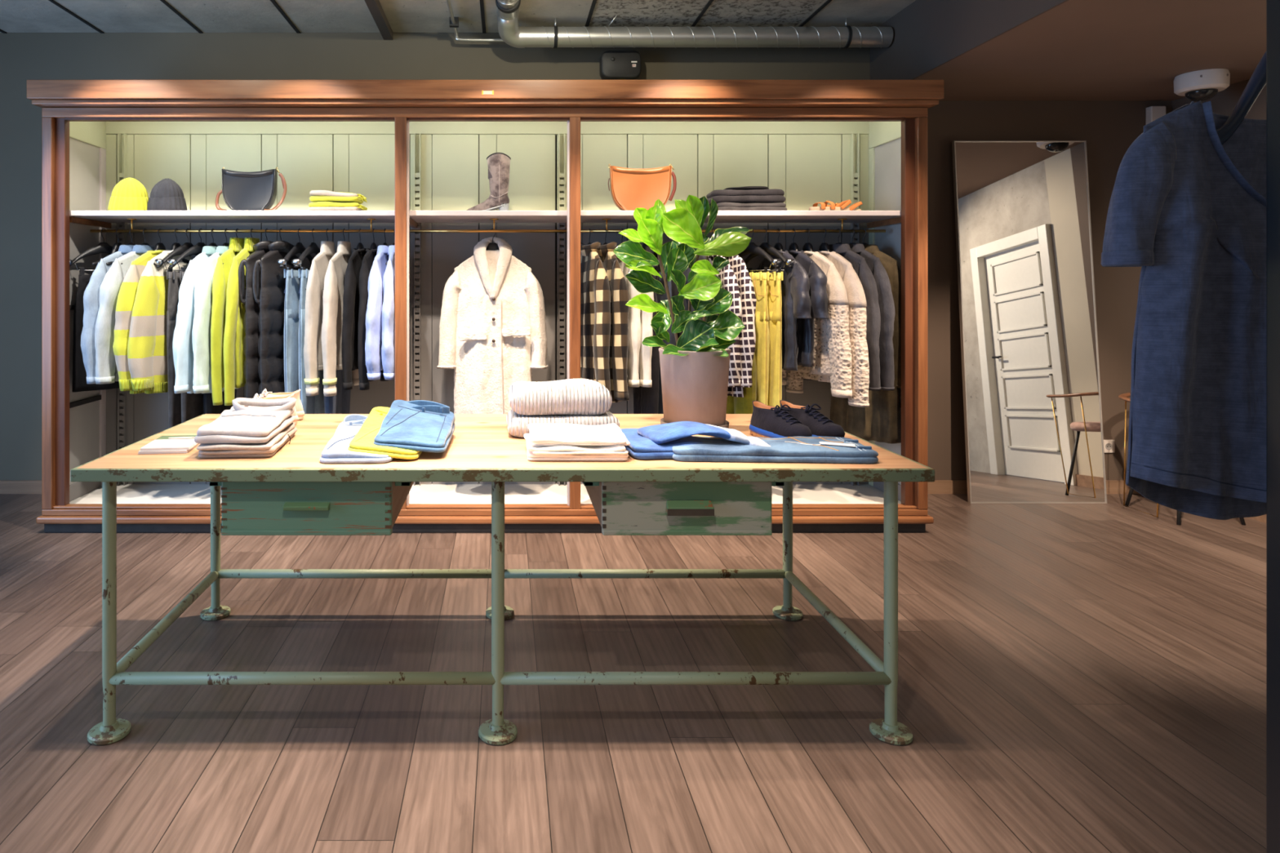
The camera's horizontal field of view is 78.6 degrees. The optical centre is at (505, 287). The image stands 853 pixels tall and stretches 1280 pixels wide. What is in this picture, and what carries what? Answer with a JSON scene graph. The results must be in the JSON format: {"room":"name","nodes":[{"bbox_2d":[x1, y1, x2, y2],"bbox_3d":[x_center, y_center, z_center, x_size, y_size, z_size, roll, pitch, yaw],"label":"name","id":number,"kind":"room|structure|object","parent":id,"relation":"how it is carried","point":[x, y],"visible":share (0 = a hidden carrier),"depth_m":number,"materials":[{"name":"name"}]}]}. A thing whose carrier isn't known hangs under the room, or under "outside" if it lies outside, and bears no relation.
{"room":"clothing store","nodes":[
{"label":"clothing store","id":0,"kind":"room"},
{"bbox_2d":[0,0,915,32],"bbox_3d":[-0.936,-1.740,1.075,6.728,0.120,8.150,0,0,0],"label":"ceiling","id":1,"kind":"structure","parent":0,"point":[15,15],"depth_m":4.70,"materials":[{"name":"concrete"}]},
{"bbox_2d":[495,0,893,48],"bbox_3d":[1.164,-1.625,4.374,2.456,0.262,0.992,0,0,0],"label":"ventilation duct","id":2,"kind":"object","parent":1,"relation":"hanging from","point":[514,35],"visible":1,"depth_m":4.72,"materials":[{"name":"metal"}]},
{"bbox_2d":[0,32,1171,479],"bbox_3d":[0.090,-0.165,5.110,8.780,3.030,0.120,0,0,0],"label":"wall","id":3,"kind":"structure","parent":0,"point":[24,56],"depth_m":5.05,"materials":[{"name":"grey paint"}]},
{"bbox_2d":[364,0,392,39],"bbox_3d":[-0.770,-1.655,1.025,0.060,0.050,8.050,0,0,0],"label":"trim","id":4,"kind":"structure","parent":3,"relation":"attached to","point":[375,7],"depth_m":4.67,"materials":[{"name":"paint"}]},
{"bbox_2d":[0,0,831,33],"bbox_3d":[-1.020,-1.682,1.025,5.842,0.016,8.050,0,0,0],"label":"trim","id":5,"kind":"structure","parent":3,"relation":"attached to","point":[593,2],"depth_m":4.71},
{"bbox_2d":[0,480,1139,493],"bbox_3d":[0.090,1.308,5.041,8.580,0.085,0.018,0,0,0],"label":"baseboard","id":6,"kind":"structure","parent":3,"relation":"attached to","point":[6,486],"depth_m":5.03,"materials":[{"name":"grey wood"}]},
{"bbox_2d":[599,50,640,79],"bbox_3d":[0.736,-1.306,4.961,0.258,0.413,0.178,0,0,0],"label":"wall speaker","id":7,"kind":"object","parent":3,"relation":"attached to","point":[613,64],"visible":0.97,"depth_m":4.88,"materials":[{"name":"black plastic"}]},
{"bbox_2d":[0,493,1266,852],"bbox_3d":[0.090,1.400,1.075,8.780,0.100,8.150,0,0,0],"label":"floor","id":8,"kind":"structure","parent":0,"point":[1073,677],"depth_m":2.54,"materials":[{"name":"brown wood"}]},
{"bbox_2d":[26,80,943,532],"bbox_3d":[-0.110,0.113,4.559,4.949,2.474,0.842,0,0,0],"label":"display cabinet","id":9,"kind":"object","parent":8,"relation":"on","point":[417,151],"visible":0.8,"depth_m":4.60,"materials":[{"name":"brown wood"}]},
{"bbox_2d":[69,228,112,275],"bbox_3d":[-2.365,-0.210,4.520,0.052,0.280,0.428,0,0,40],"label":"clothes hanger","id":10,"kind":"object","parent":9,"relation":"hanging from","point":[102,247],"visible":0.69,"depth_m":4.47,"materials":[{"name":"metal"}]},
{"bbox_2d":[71,274,119,391],"bbox_3d":[-2.365,0.242,4.520,0.066,0.705,0.344,0,0,40],"label":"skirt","id":11,"kind":"object","parent":10,"relation":"hanging from","point":[79,373],"visible":0.3,"depth_m":4.41,"materials":[{"name":"black fabric"}]},
{"bbox_2d":[106,228,135,266],"bbox_3d":[-2.200,-0.238,4.520,0.030,0.224,0.370,0,0,18],"label":"clothes hanger","id":12,"kind":"object","parent":9,"relation":"hanging from","point":[110,263],"visible":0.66,"depth_m":4.50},
{"bbox_2d":[80,244,134,384],"bbox_3d":[-2.196,0.141,4.525,0.120,0.777,0.662,0,0,22],"label":"denim jacket","id":13,"kind":"object","parent":12,"relation":"hanging from","point":[91,293],"visible":0.16,"depth_m":4.24,"materials":[{"name":"fabric"}]},
{"bbox_2d":[107,177,148,210],"bbox_3d":[-2.201,-0.540,4.500,0.244,0.213,0.174,0,0,0],"label":"beanie","id":14,"kind":"object","parent":9,"relation":"on","point":[129,193],"visible":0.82,"depth_m":4.44,"materials":[{"name":"yellow fabric"}]},
{"bbox_2d":[120,228,150,264],"bbox_3d":[-2.121,-0.238,4.520,0.030,0.224,0.370,0,0,18],"label":"clothes hanger","id":15,"kind":"object","parent":9,"relation":"hanging from","point":[143,243],"visible":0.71,"depth_m":4.51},
{"bbox_2d":[94,244,155,384],"bbox_3d":[-2.123,0.141,4.522,0.112,0.777,0.667,0,0,20],"label":"shirt","id":16,"kind":"object","parent":15,"relation":"hanging from","point":[109,288],"visible":0.27,"depth_m":4.25,"materials":[{"name":"fabric"}]},
{"bbox_2d":[112,249,164,394],"bbox_3d":[-2.039,0.186,4.522,0.126,0.819,0.666,0,0,16],"label":"striped sweater","id":17,"kind":"object","parent":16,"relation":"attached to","point":[128,289],"visible":0.2,"depth_m":4.24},
{"bbox_2d":[127,249,192,394],"bbox_3d":[-1.952,0.186,4.523,0.120,0.819,0.679,0,0,16],"label":"striped sweater","id":18,"kind":"object","parent":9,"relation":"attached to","point":[147,357],"visible":0.42,"depth_m":4.29,"materials":[{"name":"fabric"}]},
{"bbox_2d":[146,177,187,210],"bbox_3d":[-1.984,-0.539,4.500,0.228,0.210,0.162,0,0,0],"label":"beanie","id":19,"kind":"object","parent":9,"relation":"on","point":[166,194],"visible":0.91,"depth_m":4.45,"materials":[{"name":"grey fabric"}]},
{"bbox_2d":[166,271,202,428],"bbox_3d":[-1.863,0.394,4.521,0.071,0.983,0.386,0,0,14],"label":"trousers","id":20,"kind":"object","parent":9,"relation":"hanging from","point":[174,281],"visible":0.25,"depth_m":4.35,"materials":[{"name":"grey fabric"}]},
{"bbox_2d":[208,228,217,246],"bbox_3d":[-1.721,-0.238,4.520,0.030,0.224,0.370,0,0,14],"label":"clothes hanger","id":21,"kind":"object","parent":9,"relation":"hanging from","point":[211,244],"visible":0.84,"depth_m":4.51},
{"bbox_2d":[172,245,217,393],"bbox_3d":[-1.726,0.176,4.516,0.119,0.838,0.649,0,0,14],"label":"shirt","id":22,"kind":"object","parent":21,"relation":"hanging from","point":[182,344],"visible":0.3,"depth_m":4.26,"materials":[{"name":"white fabric"}]},
{"bbox_2d":[179,271,204,422],"bbox_3d":[-1.787,0.408,4.520,0.070,1.013,0.386,0,0,14],"label":"trousers","id":23,"kind":"object","parent":22,"relation":"attached to","point":[192,404],"visible":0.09,"depth_m":4.39,"materials":[{"name":"grey fabric"}]},
{"bbox_2d":[222,228,229,246],"bbox_3d":[-1.642,-0.238,4.520,0.030,0.224,0.370,0,0,14],"label":"clothes hanger","id":24,"kind":"object","parent":9,"relation":"hanging from","point":[225,244],"visible":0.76,"depth_m":4.51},
{"bbox_2d":[191,245,238,393],"bbox_3d":[-1.646,0.176,4.519,0.123,0.838,0.649,0,0,14],"label":"shirt","id":25,"kind":"object","parent":24,"relation":"hanging from","point":[201,331],"visible":0.41,"depth_m":4.26,"materials":[{"name":"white fabric"}]},
{"bbox_2d":[215,167,287,210],"bbox_3d":[-1.485,-0.570,4.463,0.433,0.267,0.115,0,0,0],"label":"handbag","id":26,"kind":"object","parent":9,"relation":"on","point":[241,190],"visible":0.85,"depth_m":4.43,"materials":[{"name":"black leather"}]},
{"bbox_2d":[323,356,351,413],"bbox_3d":[-0.991,0.491,4.520,0.101,0.868,0.386,0,0,4],"label":"trousers","id":27,"kind":"object","parent":9,"relation":"hanging from","point":[340,403],"visible":0.22,"depth_m":4.41,"materials":[{"name":"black fabric"}]},
{"bbox_2d":[308,201,367,210],"bbox_3d":[-0.972,-0.468,4.470,0.313,0.060,0.203,0,0,0],"label":"scarf","id":28,"kind":"object","parent":9,"relation":"on","point":[319,206],"visible":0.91,"depth_m":4.37,"materials":[{"name":"yellow fabric"}]},
{"bbox_2d":[309,190,367,204],"bbox_3d":[-0.972,-0.530,4.470,0.303,0.067,0.204,0,0,0],"label":"scarf","id":29,"kind":"object","parent":28,"relation":"on","point":[317,195],"visible":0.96,"depth_m":4.37,"materials":[{"name":"yellow fabric"}]},
{"bbox_2d":[356,228,364,254],"bbox_3d":[-0.855,-0.238,4.520,0.030,0.224,0.370,0,0,6],"label":"clothes hanger","id":30,"kind":"object","parent":9,"relation":"hanging from","point":[360,246],"visible":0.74,"depth_m":4.50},
{"bbox_2d":[341,248,373,390],"bbox_3d":[-0.858,0.169,4.513,0.099,0.800,0.522,0,0,6],"label":"sweater","id":31,"kind":"object","parent":30,"relation":"hanging from","point":[349,349],"visible":0.44,"depth_m":4.30,"materials":[{"name":"fabric"}]},
{"bbox_2d":[369,228,377,253],"bbox_3d":[-0.776,-0.238,4.520,0.030,0.224,0.370,0,0,6],"label":"clothes hanger","id":32,"kind":"object","parent":9,"relation":"hanging from","point":[373,246],"visible":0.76,"depth_m":4.50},
{"bbox_2d":[357,248,388,390],"bbox_3d":[-0.774,0.168,4.524,0.100,0.802,0.528,0,0,6],"label":"sweater","id":33,"kind":"object","parent":32,"relation":"hanging from","point":[368,259],"visible":0.38,"depth_m":4.28,"materials":[{"name":"fabric"}]},
{"bbox_2d":[382,228,387,245],"bbox_3d":[-0.708,-0.238,4.520,0.030,0.224,0.370,0,0,7],"label":"clothes hanger","id":34,"kind":"object","parent":9,"relation":"hanging from","point":[384,243],"visible":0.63,"depth_m":4.51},
{"bbox_2d":[364,244,388,380],"bbox_3d":[-0.713,0.130,4.522,0.121,0.757,0.646,0,0,7],"label":"shirt","id":35,"kind":"object","parent":34,"relation":"hanging from","point":[373,344],"visible":0.47,"depth_m":4.25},
{"bbox_2d":[385,228,395,265],"bbox_3d":[-0.652,-0.238,4.520,0.030,0.224,0.370,0,0,7],"label":"clothes hanger","id":36,"kind":"object","parent":9,"relation":"hanging from","point":[393,243],"visible":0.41,"depth_m":4.50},
{"bbox_2d":[381,244,395,380],"bbox_3d":[-0.651,0.130,4.523,0.120,0.757,0.634,0,0,0],"label":"shirt","id":37,"kind":"object","parent":36,"relation":"hanging from","point":[388,348],"visible":0.48,"depth_m":4.24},
{"bbox_2d":[466,152,511,210],"bbox_3d":[-0.106,-0.610,4.480,0.276,0.344,0.109,0,0,0],"label":"boot","id":38,"kind":"object","parent":9,"relation":"on","point":[498,163],"visible":0.88,"depth_m":4.44,"materials":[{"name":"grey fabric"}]},
{"bbox_2d":[436,236,547,413],"bbox_3d":[-0.078,0.304,4.514,0.652,1.217,0.214,0,0,0],"label":"coat","id":39,"kind":"object","parent":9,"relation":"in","point":[492,326],"visible":0.83,"depth_m":4.45,"materials":[{"name":"fabric"}]},
{"bbox_2d":[608,164,676,210],"bbox_3d":[0.794,-0.579,4.469,0.397,0.285,0.102,0,0,0],"label":"handbag","id":40,"kind":"object","parent":9,"relation":"on","point":[631,188],"visible":0.86,"depth_m":4.43,"materials":[{"name":"leather"}]},
{"bbox_2d":[725,348,756,413],"bbox_3d":[1.354,0.521,4.520,0.110,0.888,0.406,0,0,-10],"label":"trousers","id":41,"kind":"object","parent":9,"relation":"hanging from","point":[735,405],"visible":0.1,"depth_m":4.35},
{"bbox_2d":[709,202,786,210],"bbox_3d":[1.405,-0.466,4.500,0.434,0.055,0.242,0,0,0],"label":"sweater","id":42,"kind":"object","parent":9,"relation":"on","point":[722,206],"visible":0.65,"depth_m":4.38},
{"bbox_2d":[706,189,785,204],"bbox_3d":[1.400,-0.530,4.501,0.424,0.076,0.241,0,0,0],"label":"sweater","id":43,"kind":"object","parent":42,"relation":"on","point":[737,196],"visible":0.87,"depth_m":4.38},
{"bbox_2d":[749,271,769,404],"bbox_3d":[1.444,0.346,4.516,0.084,0.878,0.392,0,0,-8],"label":"trousers","id":44,"kind":"object","parent":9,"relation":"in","point":[759,279],"visible":0.38,"depth_m":4.35,"materials":[{"name":"yellow fabric"}]},
{"bbox_2d":[754,249,811,370],"bbox_3d":[1.602,0.121,4.520,0.128,0.688,0.637,0,0,-8],"label":"velvet top","id":45,"kind":"object","parent":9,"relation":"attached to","point":[795,285],"visible":0.53,"depth_m":4.33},
{"bbox_2d":[766,271,782,407],"bbox_3d":[1.529,0.346,4.517,0.083,0.878,0.392,0,0,-8],"label":"trousers","id":46,"kind":"object","parent":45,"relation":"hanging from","point":[774,283],"visible":0.41,"depth_m":4.36,"materials":[{"name":"yellow fabric"}]},
{"bbox_2d":[787,249,828,367],"bbox_3d":[1.702,0.111,4.518,0.141,0.668,0.644,0,0,-10],"label":"velvet top","id":47,"kind":"object","parent":9,"relation":"attached to","point":[817,277],"visible":0.38,"depth_m":4.32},
{"bbox_2d":[782,250,852,398],"bbox_3d":[1.776,0.191,4.519,0.117,0.817,0.706,0,0,-17],"label":"knit sweater","id":48,"kind":"object","parent":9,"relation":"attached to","point":[832,353],"visible":0.3,"depth_m":4.25,"materials":[{"name":"fabric"}]},
{"bbox_2d":[785,250,869,407],"bbox_3d":[1.877,0.215,4.516,0.116,0.867,0.701,0,0,-15],"label":"knit sweater","id":49,"kind":"object","parent":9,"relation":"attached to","point":[857,304],"visible":0.38,"depth_m":4.23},
{"bbox_2d":[835,228,859,264],"bbox_3d":[1.959,-0.238,4.520,0.030,0.224,0.370,0,0,-14],"label":"clothes hanger","id":50,"kind":"object","parent":9,"relation":"hanging from","point":[837,228],"visible":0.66,"depth_m":4.51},
{"bbox_2d":[803,243,880,391],"bbox_3d":[1.959,0.155,4.526,0.130,0.827,0.636,0,0,-16],"label":"shirt","id":51,"kind":"object","parent":50,"relation":"hanging from","point":[866,277],"visible":0.3,"depth_m":4.26,"materials":[{"name":"grey fabric"}]},
{"bbox_2d":[849,228,874,264],"bbox_3d":[2.042,-0.238,4.520,0.030,0.224,0.370,0,0,-14],"label":"clothes hanger","id":52,"kind":"object","parent":9,"relation":"hanging from","point":[851,228],"visible":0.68,"depth_m":4.51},
{"bbox_2d":[848,243,894,391],"bbox_3d":[2.038,0.155,4.527,0.119,0.827,0.629,0,0,-18],"label":"shirt","id":53,"kind":"object","parent":52,"relation":"hanging from","point":[886,301],"visible":0.23,"depth_m":4.26,"materials":[{"name":"grey fabric"}]},
{"bbox_2d":[830,244,901,444],"bbox_3d":[2.105,0.317,4.521,0.494,1.136,0.157,0,0,44],"label":"coat","id":54,"kind":"object","parent":9,"relation":"attached to","point":[880,422],"visible":0.28,"depth_m":4.40,"materials":[{"name":"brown fabric"}]},
{"bbox_3d":[-0.949,-0.238,4.520,0.030,0.224,0.370,0,0,9],"label":"clothes hanger","id":55,"kind":"object","parent":9,"relation":"hanging from","visible":0},
{"bbox_2d":[321,240,359,396],"bbox_3d":[-0.951,0.163,4.519,0.119,0.871,0.596,0,0,9],"label":"sweatshirt","id":56,"kind":"object","parent":55,"relation":"hanging from","point":[334,281],"visible":0.57,"depth_m":4.28,"materials":[{"name":"grey fabric"}]},
{"label":"clothes hanger","id":57,"kind":"object","parent":9,"relation":"hanging from","visible":0},
{"bbox_2d":[238,240,273,398],"bbox_3d":[-1.404,0.185,4.512,0.141,0.920,0.446,0,0,16],"label":"vest","id":58,"kind":"object","parent":57,"relation":"hanging from","point":[251,326],"visible":0.38,"depth_m":4.32,"materials":[{"name":"black fabric"}]},
{"label":"clothes hanger","id":59,"kind":"object","parent":9,"relation":"hanging from","visible":0},
{"bbox_2d":[252,240,300,395],"bbox_3d":[-1.322,0.190,4.513,0.143,0.930,0.446,0,0,14],"label":"puffer jacket","id":60,"kind":"object","parent":59,"relation":"hanging from","point":[270,296],"visible":0.59,"depth_m":4.36,"materials":[{"name":"black fabric"}]},
{"bbox_2d":[284,268,301,392],"bbox_3d":[-1.211,0.348,4.517,0.078,0.913,0.373,0,0,8],"label":"trousers","id":61,"kind":"object","parent":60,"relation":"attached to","point":[292,281],"visible":0.38,"depth_m":4.36,"materials":[{"name":"fabric"}]},
{"bbox_3d":[0.493,-0.238,4.520,0.030,0.224,0.370,0,0,-10],"label":"clothes hanger","id":62,"kind":"object","parent":9,"relation":"hanging from","visible":0},
{"bbox_2d":[580,241,611,395],"bbox_3d":[0.496,0.188,4.512,0.132,0.915,0.635,0,0,-12],"label":"overshirt","id":63,"kind":"object","parent":62,"relation":"hanging from","point":[595,292],"visible":0.68,"depth_m":4.35,"materials":[{"name":"fabric"}]},
{"bbox_3d":[-1.578,-0.238,4.520,0.030,0.224,0.370,0,0,10],"label":"clothes hanger","id":64,"kind":"object","parent":9,"relation":"hanging from","visible":0},
{"bbox_2d":[210,237,244,405],"bbox_3d":[-1.580,0.181,4.519,0.087,0.946,0.539,0,0,10],"label":"sweater","id":65,"kind":"object","parent":64,"relation":"hanging from","point":[221,273],"visible":0.41,"depth_m":4.29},
{"bbox_3d":[-1.492,-0.238,4.520,0.030,0.224,0.370,0,0,10],"label":"clothes hanger","id":66,"kind":"object","parent":9,"relation":"hanging from","visible":0},
{"bbox_2d":[223,237,259,405],"bbox_3d":[-1.495,0.181,4.518,0.089,0.946,0.541,0,0,12],"label":"sweater","id":67,"kind":"object","parent":66,"relation":"hanging from","point":[234,357],"visible":0.37,"depth_m":4.30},
{"bbox_3d":[0.588,-0.238,4.520,0.030,0.224,0.370,0,0,-10],"label":"clothes hanger","id":68,"kind":"object","parent":9,"relation":"hanging from","visible":0},
{"bbox_2d":[598,241,629,402],"bbox_3d":[0.587,0.188,4.527,0.130,0.915,0.645,0,0,-8],"label":"overshirt","id":69,"kind":"object","parent":68,"relation":"hanging from","point":[620,297],"visible":0.42,"depth_m":4.25,"materials":[{"name":"fabric"}]},
{"bbox_2d":[70,413,934,745],"bbox_3d":[-0.009,0.940,2.736,2.527,0.821,0.986,0,0,0],"label":"work table","id":70,"kind":"object","parent":8,"relation":"on","point":[290,491],"visible":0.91,"depth_m":2.31,"materials":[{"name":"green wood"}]},
{"bbox_2d":[137,443,200,453],"bbox_3d":[-1.105,0.524,2.554,0.150,0.009,0.211,0,0,-6],"label":"catalogue","id":71,"kind":"object","parent":70,"relation":"on","point":[197,444],"visible":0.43,"depth_m":2.45,"materials":[{"name":"white paper"}]},
{"bbox_2d":[140,435,197,450],"bbox_3d":[-1.102,0.514,2.558,0.150,0.010,0.211,0,0,-7],"label":"catalogue","id":72,"kind":"object","parent":71,"relation":"on","point":[172,442],"visible":0.91,"depth_m":2.52,"materials":[{"name":"white paper"}]},
{"bbox_2d":[196,422,297,457],"bbox_3d":[-0.846,0.503,2.568,0.254,0.050,0.404,0,0,-4],"label":"trousers","id":73,"kind":"object","parent":70,"relation":"on","point":[268,449],"visible":0.53,"depth_m":2.38,"materials":[{"name":"beige fabric"}]},
{"bbox_2d":[194,397,296,443],"bbox_3d":[-0.856,0.436,2.566,0.242,0.095,0.373,0,0,-1],"label":"folded clothes","id":74,"kind":"object","parent":73,"relation":"on","point":[242,424],"visible":1,"depth_m":2.50,"materials":[{"name":"grey fabric"}]},
{"bbox_2d":[320,413,393,463],"bbox_3d":[-0.462,0.486,2.515,0.223,0.084,0.421,0,0,-2],"label":"jeans","id":75,"kind":"object","parent":70,"relation":"on","point":[335,451],"visible":0.52,"depth_m":2.36,"materials":[{"name":"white fabric"}]},
{"bbox_2d":[347,406,422,459],"bbox_3d":[-0.372,0.472,2.545,0.223,0.104,0.420,0,0,2],"label":"jeans","id":76,"kind":"object","parent":70,"relation":"on","point":[363,441],"visible":0.41,"depth_m":2.40,"materials":[{"name":"yellow fabric"}]},
{"bbox_2d":[373,400,455,452],"bbox_3d":[-0.298,0.457,2.575,0.230,0.106,0.420,0,0,1],"label":"jeans","id":77,"kind":"object","parent":70,"relation":"on","point":[419,425],"visible":1,"depth_m":2.54,"materials":[{"name":"blue fabric"}]},
{"bbox_2d":[506,409,619,437],"bbox_3d":[0.205,0.488,2.828,0.406,0.080,0.307,0,0,0],"label":"sweater","id":78,"kind":"object","parent":70,"relation":"on","point":[517,424],"visible":0.38,"depth_m":2.69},
{"bbox_2d":[507,378,611,415],"bbox_3d":[0.194,0.396,2.830,0.371,0.112,0.283,0,0,0],"label":"sweater","id":79,"kind":"object","parent":78,"relation":"on","point":[569,396],"visible":1,"depth_m":2.70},
{"bbox_2d":[525,440,628,461],"bbox_3d":[0.223,0.515,2.465,0.314,0.025,0.250,0,0,1],"label":"folded tee","id":80,"kind":"object","parent":70,"relation":"on","point":[531,456],"visible":0.22,"depth_m":2.34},
{"bbox_2d":[524,433,628,454],"bbox_3d":[0.218,0.492,2.455,0.315,0.028,0.255,0,0,0],"label":"folded tee","id":81,"kind":"object","parent":80,"relation":"on","point":[562,449],"visible":0.37,"depth_m":2.33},
{"bbox_2d":[527,423,630,445],"bbox_3d":[0.227,0.465,2.462,0.309,0.035,0.252,0,0,-1],"label":"folded tee","id":82,"kind":"object","parent":81,"relation":"on","point":[540,434],"visible":1,"depth_m":2.40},
{"bbox_2d":[658,347,730,428],"bbox_3d":[0.713,0.379,2.900,0.265,0.300,0.265,0,0,0],"label":"plant pot","id":83,"kind":"object","parent":70,"relation":"on","point":[695,384],"visible":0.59,"depth_m":2.79,"materials":[{"name":"ceramic"}]},
{"bbox_2d":[613,195,752,356],"bbox_3d":[0.683,-0.044,2.894,0.562,0.613,0.307,0,0,0],"label":"fiddle leaf fig","id":84,"kind":"object","parent":83,"relation":"on","point":[683,224],"visible":0.98,"depth_m":2.85,"materials":[{"name":"plant"}]},
{"bbox_2d":[621,421,770,459],"bbox_3d":[0.598,0.482,2.514,0.460,0.090,0.328,0,0,-6],"label":"jeans","id":85,"kind":"object","parent":70,"relation":"on","point":[657,441],"visible":0.74,"depth_m":2.41,"materials":[{"name":"blue fabric"}]},
{"bbox_2d":[671,435,878,463],"bbox_3d":[0.825,0.506,2.435,0.623,0.044,0.236,0,0,3],"label":"jeans","id":86,"kind":"object","parent":70,"relation":"on","point":[798,449],"visible":0.82,"depth_m":2.33,"materials":[{"name":"blue fabric"}]},
{"bbox_2d":[749,400,812,438],"bbox_3d":[0.952,0.466,2.662,0.111,0.124,0.296,0,0,-22],"label":"sneaker","id":87,"kind":"object","parent":70,"relation":"on","point":[766,421],"visible":0.81,"depth_m":2.64,"materials":[{"name":"fabric"}]},
{"bbox_2d":[779,400,844,437],"bbox_3d":[1.062,0.466,2.677,0.111,0.124,0.296,0,0,-26],"label":"sneaker","id":88,"kind":"object","parent":70,"relation":"on","point":[820,425],"visible":0.53,"depth_m":2.63,"materials":[{"name":"black fabric"}]},
{"bbox_2d":[951,140,1106,503],"bbox_3d":[3.340,0.198,4.912,0.856,2.308,0.203,0,0,0],"label":"mirror","id":89,"kind":"object","parent":8,"relation":"on","point":[1033,423],"visible":1,"depth_m":4.90,"materials":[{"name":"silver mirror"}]},
{"bbox_2d":[1266,0,1279,852],"bbox_3d":[1.456,0.333,1.492,0.398,2.035,0.515,0,0,0],"label":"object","id":90,"kind":"object","parent":8,"relation":"on","point":[1273,6],"visible":1,"depth_m":1.26,"materials":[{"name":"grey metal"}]},
{"bbox_2d":[1216,51,1266,144],"bbox_3d":[1.425,-0.436,1.400,0.376,0.397,0.026,0,0,0],"label":"clothes hanger","id":91,"kind":"object","parent":90,"relation":"hanging from","point":[1257,81],"visible":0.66,"depth_m":1.39,"materials":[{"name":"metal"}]},
{"bbox_2d":[913,0,1266,101],"bbox_3d":[3.444,-1.455,1.025,2.072,0.450,8.050,0,0,0],"label":"ceiling","id":92,"kind":"structure","parent":0,"point":[1075,50],"depth_m":4.01,"materials":[{"name":"brown paint"}]},
{"bbox_2d":[870,0,1068,79],"bbox_3d":[2.402,-1.455,1.025,0.012,0.450,8.050,0,0,0],"label":"beam","id":93,"kind":"structure","parent":92,"relation":"attached to","point":[928,34],"depth_m":4.23,"materials":[{"name":"paint"}]},
{"bbox_2d":[1173,68,1230,101],"bbox_3d":[4.005,-1.153,4.420,0.245,0.155,0.242,0,0,0],"label":"dome camera","id":94,"kind":"object","parent":92,"relation":"attached to","point":[1203,85],"visible":0.95,"depth_m":4.35,"materials":[{"name":"white plastic"}]},
{"bbox_2d":[1101,100,1266,519],"bbox_3d":[1.425,0.047,1.395,0.649,0.784,0.157,0,0,0],"label":"shirt","id":95,"kind":"object","parent":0,"point":[1187,208],"visible":0.92,"depth_m":1.37,"materials":[{"name":"fabric"}]},
{"bbox_2d":[1171,79,1266,119],"bbox_3d":[4.440,-0.165,4.550,0.120,3.030,1.000,0,0,0],"label":"wall","id":96,"kind":"structure","parent":0,"point":[1224,102],"depth_m":4.63,"materials":[{"name":"brown paint"}]},
{"bbox_3d":[0.685,-0.238,4.520,0.030,0.224,0.370,0,0,-8],"label":"clothes hanger","id":97,"kind":"object","parent":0,"visible":0},
{"bbox_2d":[614,246,641,386],"bbox_3d":[0.683,0.153,4.519,0.112,0.792,0.581,0,0,-8],"label":"blouse","id":98,"kind":"object","parent":97,"relation":"hanging from","point":[634,322],"visible":0.26,"depth_m":4.25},
{"bbox_3d":[0.753,-0.238,4.520,0.030,0.224,0.370,0,0,-8],"label":"clothes hanger","id":99,"kind":"object","parent":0,"visible":0},
{"bbox_2d":[626,292,653,386],"bbox_3d":[0.753,0.153,4.511,0.114,0.792,0.583,0,0,-8],"label":"blouse","id":100,"kind":"object","parent":99,"relation":"hanging from","point":[646,352],"visible":0.19,"depth_m":4.25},
{"bbox_2d":[633,271,660,413],"bbox_3d":[0.817,0.396,4.520,0.101,0.978,0.386,0,0,-6],"label":"trousers","id":101,"kind":"object","parent":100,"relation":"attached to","point":[646,399],"visible":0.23,"depth_m":4.35,"materials":[{"name":"black fabric"}]},
{"bbox_3d":[1.213,-0.238,4.520,0.030,0.224,0.370,0,0,-10],"label":"clothes hanger","id":102,"kind":"object","parent":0,"visible":0},
{"bbox_2d":[707,255,742,395],"bbox_3d":[1.218,0.188,4.515,0.128,0.853,0.655,0,0,-9],"label":"shirt","id":103,"kind":"object","parent":102,"relation":"hanging from","point":[729,280],"visible":0.17,"depth_m":4.24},
{"bbox_3d":[1.303,-0.238,4.520,0.030,0.224,0.370,0,0,-10],"label":"clothes hanger","id":104,"kind":"object","parent":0,"visible":0},
{"bbox_2d":[724,254,756,397],"bbox_3d":[1.304,0.190,4.523,0.127,0.851,0.629,0,0,-10],"label":"shirt","id":105,"kind":"object","parent":104,"relation":"hanging from","point":[747,338],"visible":0.2,"depth_m":4.24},
{"label":"clothes hanger","id":106,"kind":"object","parent":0,"visible":0},
{"bbox_2d":[671,267,701,346],"bbox_3d":[1.025,0.149,4.519,0.106,0.759,0.616,0,0,-6],"label":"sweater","id":107,"kind":"object","parent":106,"relation":"hanging from","point":[674,288],"visible":0.06,"depth_m":4.36,"materials":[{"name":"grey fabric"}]},
{"bbox_2d":[655,271,675,413],"bbox_3d":[0.912,0.386,4.520,0.100,0.958,0.386,0,0,-6],"label":"trousers","id":108,"kind":"object","parent":107,"relation":"attached to","point":[660,296],"visible":0.09,"depth_m":4.38,"materials":[{"name":"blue fabric"}]},
{"bbox_3d":[-1.047,-0.238,4.520,0.030,0.224,0.370,0,0,9],"label":"clothes hanger","id":109,"kind":"object","parent":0,"visible":0},
{"bbox_2d":[303,240,335,395],"bbox_3d":[-1.044,0.163,4.527,0.112,0.871,0.579,0,0,9],"label":"sweatshirt","id":110,"kind":"object","parent":109,"relation":"hanging from","point":[313,352],"visible":0.49,"depth_m":4.28,"materials":[{"name":"grey fabric"}]},
{"bbox_2d":[298,268,324,413],"bbox_3d":[-1.127,0.348,4.517,0.080,0.913,0.373,0,0,8],"label":"trousers","id":111,"kind":"object","parent":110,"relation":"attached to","point":[310,404],"visible":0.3,"depth_m":4.36,"materials":[{"name":"fabric"}]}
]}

